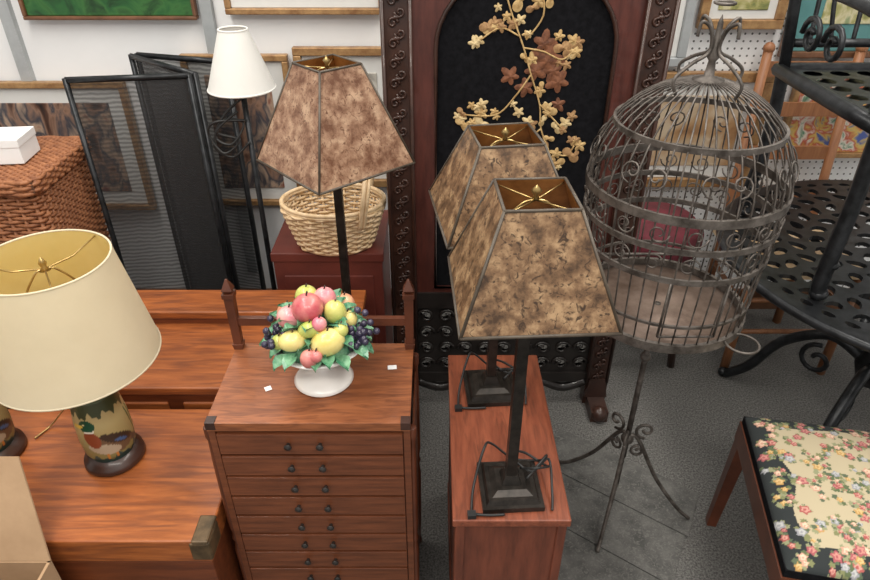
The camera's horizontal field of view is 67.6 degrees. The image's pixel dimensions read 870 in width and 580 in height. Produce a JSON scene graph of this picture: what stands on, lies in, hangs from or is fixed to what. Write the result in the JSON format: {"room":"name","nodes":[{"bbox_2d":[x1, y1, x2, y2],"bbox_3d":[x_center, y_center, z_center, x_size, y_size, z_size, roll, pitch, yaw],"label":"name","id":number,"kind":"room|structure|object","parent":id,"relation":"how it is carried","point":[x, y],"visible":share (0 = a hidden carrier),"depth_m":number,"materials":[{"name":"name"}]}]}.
{"room":"second-hand shop","nodes":[
{"label":"second-hand shop","id":0,"kind":"room"},
{"bbox_2d":[0,0,869,287],"bbox_3d":[0.000,-1.209,2.136,6.400,3.000,0.100,0,33,0],"label":"wall","id":1,"kind":"structure","parent":0,"point":[57,50],"depth_m":2.30,"materials":[{"name":"paint"}]},
{"bbox_2d":[0,81,100,205],"bbox_3d":[-1.420,-0.538,2.477,0.600,0.505,0.030,0,33,0],"label":"framed picture","id":2,"kind":"object","parent":1,"relation":"attached to","point":[43,105],"visible":0.04,"depth_m":2.39,"materials":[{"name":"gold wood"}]},
{"bbox_2d":[0,0,216,80],"bbox_3d":[-1.125,-1.091,2.139,0.730,2.400,0.025,0,33,0],"label":"trim","id":3,"kind":"structure","parent":1,"relation":"attached to","point":[7,15],"depth_m":2.26,"materials":[{"name":"white paint"}]},
{"bbox_2d":[18,0,198,19],"bbox_3d":[-1.105,-1.129,2.092,0.590,0.485,0.030,0,33,0],"label":"framed picture","id":4,"kind":"object","parent":1,"relation":"attached to","point":[30,9],"visible":1,"depth_m":2.20},
{"bbox_2d":[179,53,304,205],"bbox_3d":[-0.710,-0.586,2.445,0.380,0.580,0.030,0,33,0],"label":"framed picture","id":5,"kind":"object","parent":1,"relation":"attached to","point":[273,184],"visible":0.29,"depth_m":2.42,"materials":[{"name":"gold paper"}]},
{"bbox_2d":[223,0,378,14],"bbox_3d":[-0.440,-1.157,2.074,0.540,0.518,0.030,0,33,0],"label":"framed picture","id":6,"kind":"object","parent":1,"relation":"attached to","point":[232,7],"visible":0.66,"depth_m":2.19,"materials":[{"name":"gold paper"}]},
{"bbox_2d":[292,46,386,186],"bbox_3d":[-0.310,-0.630,2.417,0.380,0.525,0.030,0,33,0],"label":"framed picture","id":7,"kind":"object","parent":1,"relation":"attached to","point":[369,56],"visible":0.23,"depth_m":2.28,"materials":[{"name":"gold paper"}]},
{"bbox_2d":[266,288,859,308],"bbox_3d":[0.000,0.039,2.878,6.400,0.100,0.015,0,33,0],"label":"baseboard","id":8,"kind":"structure","parent":1,"relation":"attached to","point":[756,295],"depth_m":2.89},
{"bbox_2d":[669,0,696,66],"bbox_3d":[0.790,-1.064,2.135,0.180,0.640,0.030,0,33,0],"label":"framed picture","id":9,"kind":"object","parent":1,"relation":"attached to","point":[687,7],"visible":0.38,"depth_m":2.24,"materials":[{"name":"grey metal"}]},
{"bbox_2d":[646,71,774,186],"bbox_3d":[0.940,-0.595,2.440,0.560,0.440,0.030,0,33,0],"label":"framed picture","id":10,"kind":"object","parent":1,"relation":"attached to","point":[748,78],"visible":0.19,"depth_m":2.43,"materials":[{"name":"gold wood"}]},
{"bbox_2d":[695,0,788,28],"bbox_3d":[1.045,-1.075,2.128,0.290,0.415,0.030,0,33,0],"label":"framed picture","id":11,"kind":"object","parent":1,"relation":"attached to","point":[755,14],"visible":0.71,"depth_m":2.21,"materials":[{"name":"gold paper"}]},
{"bbox_2d":[777,0,869,57],"bbox_3d":[1.480,-1.035,2.154,0.540,0.510,0.030,0,33,0],"label":"framed picture","id":12,"kind":"object","parent":1,"relation":"attached to","point":[846,16],"visible":0.35,"depth_m":2.23},
{"bbox_2d":[779,79,868,157],"bbox_3d":[1.540,-0.653,2.402,0.480,0.340,0.030,0,33,0],"label":"framed picture","id":13,"kind":"object","parent":1,"relation":"attached to","point":[803,130],"visible":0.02,"depth_m":2.44,"materials":[{"name":"multicoloured paper"}]},
{"bbox_2d":[392,309,869,579],"bbox_3d":[0.000,1.105,1.373,6.400,0.050,4.100,0,33,0],"label":"floor","id":14,"kind":"structure","parent":0,"point":[694,412],"depth_m":2.33,"materials":[{"name":"concrete"}]},
{"bbox_2d":[0,456,60,579],"bbox_3d":[-1.000,0.785,1.231,0.400,0.642,0.650,0,33,0],"label":"cardboard box","id":15,"kind":"object","parent":14,"relation":"on","point":[24,553],"visible":1,"depth_m":1.34,"materials":[{"name":"beige cardboard"}]},
{"bbox_2d":[0,135,112,408],"bbox_3d":[-1.455,-0.034,2.243,0.641,0.904,0.391,0,33,0],"label":"wicker hamper","id":16,"kind":"object","parent":14,"relation":"on","point":[54,189],"visible":0.27,"depth_m":1.97,"materials":[{"name":"brown wicker"}]},
{"bbox_2d":[0,126,39,164],"bbox_3d":[-1.341,-0.434,1.960,0.225,0.075,0.128,-3,33,-5],"label":"carton","id":17,"kind":"object","parent":16,"relation":"on","point":[18,145],"visible":1,"depth_m":1.94,"materials":[{"name":"white cardboard"}]},
{"bbox_2d":[8,409,243,579],"bbox_3d":[-0.988,0.614,1.669,1.016,0.452,0.418,0,33,0],"label":"chest","id":18,"kind":"object","parent":14,"relation":"on","point":[164,517],"visible":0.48,"depth_m":1.47,"materials":[{"name":"orange wood"}]},
{"bbox_2d":[0,404,26,455],"bbox_3d":[-1.075,0.260,1.504,0.138,0.325,0.138,17,37,25],"label":"table lamp","id":19,"kind":"object","parent":18,"relation":"on","point":[13,440],"visible":0.91,"depth_m":1.56,"materials":[{"name":"brown wood"}]},
{"bbox_2d":[34,410,63,438],"bbox_3d":[-0.922,0.322,1.622,0.159,0.092,0.054,0,33,0],"label":"cord","id":20,"kind":"object","parent":18,"relation":"on","point":[61,412],"visible":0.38,"depth_m":1.65,"materials":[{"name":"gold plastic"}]},
{"bbox_2d":[0,229,161,476],"bbox_3d":[-0.775,0.169,1.427,0.342,0.560,0.342,-22,39,-30],"label":"table lamp","id":21,"kind":"object","parent":18,"relation":"on","point":[76,330],"visible":1,"depth_m":1.29,"materials":[{"name":"beige fabric"}]},
{"bbox_2d":[62,52,265,289],"bbox_3d":[-0.903,-0.227,2.346,0.368,1.125,0.348,9,34,14],"label":"folding screen","id":22,"kind":"object","parent":14,"relation":"on","point":[178,213],"visible":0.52,"depth_m":2.18,"materials":[{"name":"black metal"}]},
{"bbox_2d":[207,25,276,289],"bbox_3d":[-0.582,-0.220,2.206,0.244,1.265,0.239,0,33,0],"label":"floor lamp","id":23,"kind":"object","parent":14,"relation":"on","point":[239,71],"visible":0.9,"depth_m":1.88,"materials":[{"name":"white fabric"}]},
{"bbox_2d":[119,290,365,408],"bbox_3d":[-0.685,0.345,1.998,0.940,0.545,0.434,0,33,0],"label":"dresser","id":24,"kind":"object","parent":14,"relation":"on","point":[188,371],"visible":0.22,"depth_m":1.89,"materials":[{"name":"orange wood"}]},
{"bbox_2d":[256,54,414,342],"bbox_3d":[-0.243,-0.188,1.667,0.280,0.798,0.280,-26,41,-34],"label":"table lamp","id":25,"kind":"object","parent":24,"relation":"on","point":[330,129],"visible":0.88,"depth_m":1.47,"materials":[{"name":"brown metal"}]},
{"bbox_2d":[203,279,421,579],"bbox_3d":[-0.255,0.423,1.547,0.436,0.905,0.274,0,33,0],"label":"dresser","id":26,"kind":"object","parent":14,"relation":"on","point":[311,488],"visible":1,"depth_m":1.41,"materials":[{"name":"orange wood"}]},
{"bbox_2d":[259,283,379,397],"bbox_3d":[-0.235,0.089,1.349,0.245,0.240,0.240,0,33,0],"label":"fruit bowl","id":27,"kind":"object","parent":26,"relation":"on","point":[318,333],"visible":1,"depth_m":1.28,"materials":[{"name":"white ceramic"}]},
{"bbox_2d":[270,210,392,342],"bbox_3d":[-0.335,0.083,2.305,0.350,0.650,0.334,0,33,0],"label":"base cabinet","id":28,"kind":"object","parent":14,"relation":"on","point":[369,269],"visible":0.22,"depth_m":2.06,"materials":[{"name":"red wood"}]},
{"bbox_2d":[279,178,386,255],"bbox_3d":[-0.312,-0.265,1.998,0.329,0.267,0.255,0,33,0],"label":"wicker basket","id":29,"kind":"object","parent":28,"relation":"on","point":[322,240],"visible":0.92,"depth_m":1.97,"materials":[{"name":"beige wicker"}]},
{"bbox_2d":[447,355,570,579],"bbox_3d":[0.155,0.550,1.678,0.240,0.550,0.532,0,33,0],"label":"base cabinet","id":30,"kind":"object","parent":14,"relation":"on","point":[518,545],"visible":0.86,"depth_m":1.41,"materials":[{"name":"red wood"}]},
{"bbox_2d":[428,122,558,411],"bbox_3d":[0.138,-0.034,1.450,0.272,0.676,0.272,-4,33,-7],"label":"table lamp","id":31,"kind":"object","parent":30,"relation":"on","point":[483,153],"visible":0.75,"depth_m":1.30,"materials":[{"name":"brown metal"}]},
{"bbox_2d":[447,177,622,519],"bbox_3d":[0.157,0.128,1.186,0.256,0.692,0.256,-2,33,-3],"label":"table lamp","id":32,"kind":"object","parent":30,"relation":"on","point":[525,265],"visible":1,"depth_m":0.99,"materials":[{"name":"brown metal"}]},
{"bbox_2d":[379,0,680,421],"bbox_3d":[0.240,-0.296,1.943,0.764,1.680,0.258,0,33,0],"label":"screen","id":33,"kind":"object","parent":14,"relation":"on","point":[563,68],"visible":0.61,"depth_m":1.79,"materials":[{"name":"red wood"}]},
{"bbox_2d":[555,429,698,579],"bbox_3d":[0.480,0.708,1.931,0.487,0.008,0.668,17,37,24],"label":"tile","id":34,"kind":"object","parent":14,"relation":"on","point":[644,535],"visible":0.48,"depth_m":1.95,"materials":[{"name":"grey tile"}]},
{"bbox_2d":[559,0,799,552],"bbox_3d":[0.545,0.071,1.585,0.437,1.434,0.421,0,33,0],"label":"birdcage","id":35,"kind":"object","parent":34,"relation":"on","point":[662,305],"visible":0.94,"depth_m":1.38,"materials":[{"name":"metal"}]},
{"bbox_2d":[632,202,703,367],"bbox_3d":[0.800,-0.024,2.512,0.350,0.606,0.348,0,33,0],"label":"upholstered stool","id":36,"kind":"object","parent":14,"relation":"on","point":[664,207],"visible":0.09,"depth_m":2.27,"materials":[{"name":"red fabric"}]},
{"bbox_2d":[705,416,869,579],"bbox_3d":[1.045,0.651,1.598,0.562,0.467,0.472,6,34,10],"label":"bench","id":37,"kind":"object","parent":14,"relation":"on","point":[808,485],"visible":1,"depth_m":1.50,"materials":[{"name":"wood"},{"name":"floral needlepoint fabric"}]},
{"bbox_2d":[708,42,868,374],"bbox_3d":[1.310,-0.264,2.380,0.420,1.150,0.420,0,33,0],"label":"chair","id":38,"kind":"object","parent":14,"relation":"on","point":[828,152],"visible":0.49,"depth_m":2.39,"materials":[{"name":"brown wood"}]},
{"bbox_2d":[716,180,869,426],"bbox_3d":[1.400,0.210,2.044,1.125,0.721,1.125,-16,36,-23],"label":"patio table","id":39,"kind":"object","parent":14,"relation":"on","point":[841,328],"visible":0.73,"depth_m":1.92,"materials":[{"name":"black metal"}]},
{"bbox_2d":[736,0,869,300],"bbox_3d":[1.220,-0.542,1.652,0.580,0.966,0.641,0,33,0],"label":"armchair","id":40,"kind":"object","parent":39,"relation":"on","point":[801,76],"visible":0.83,"depth_m":1.66,"materials":[{"name":"black metal"}]}
]}

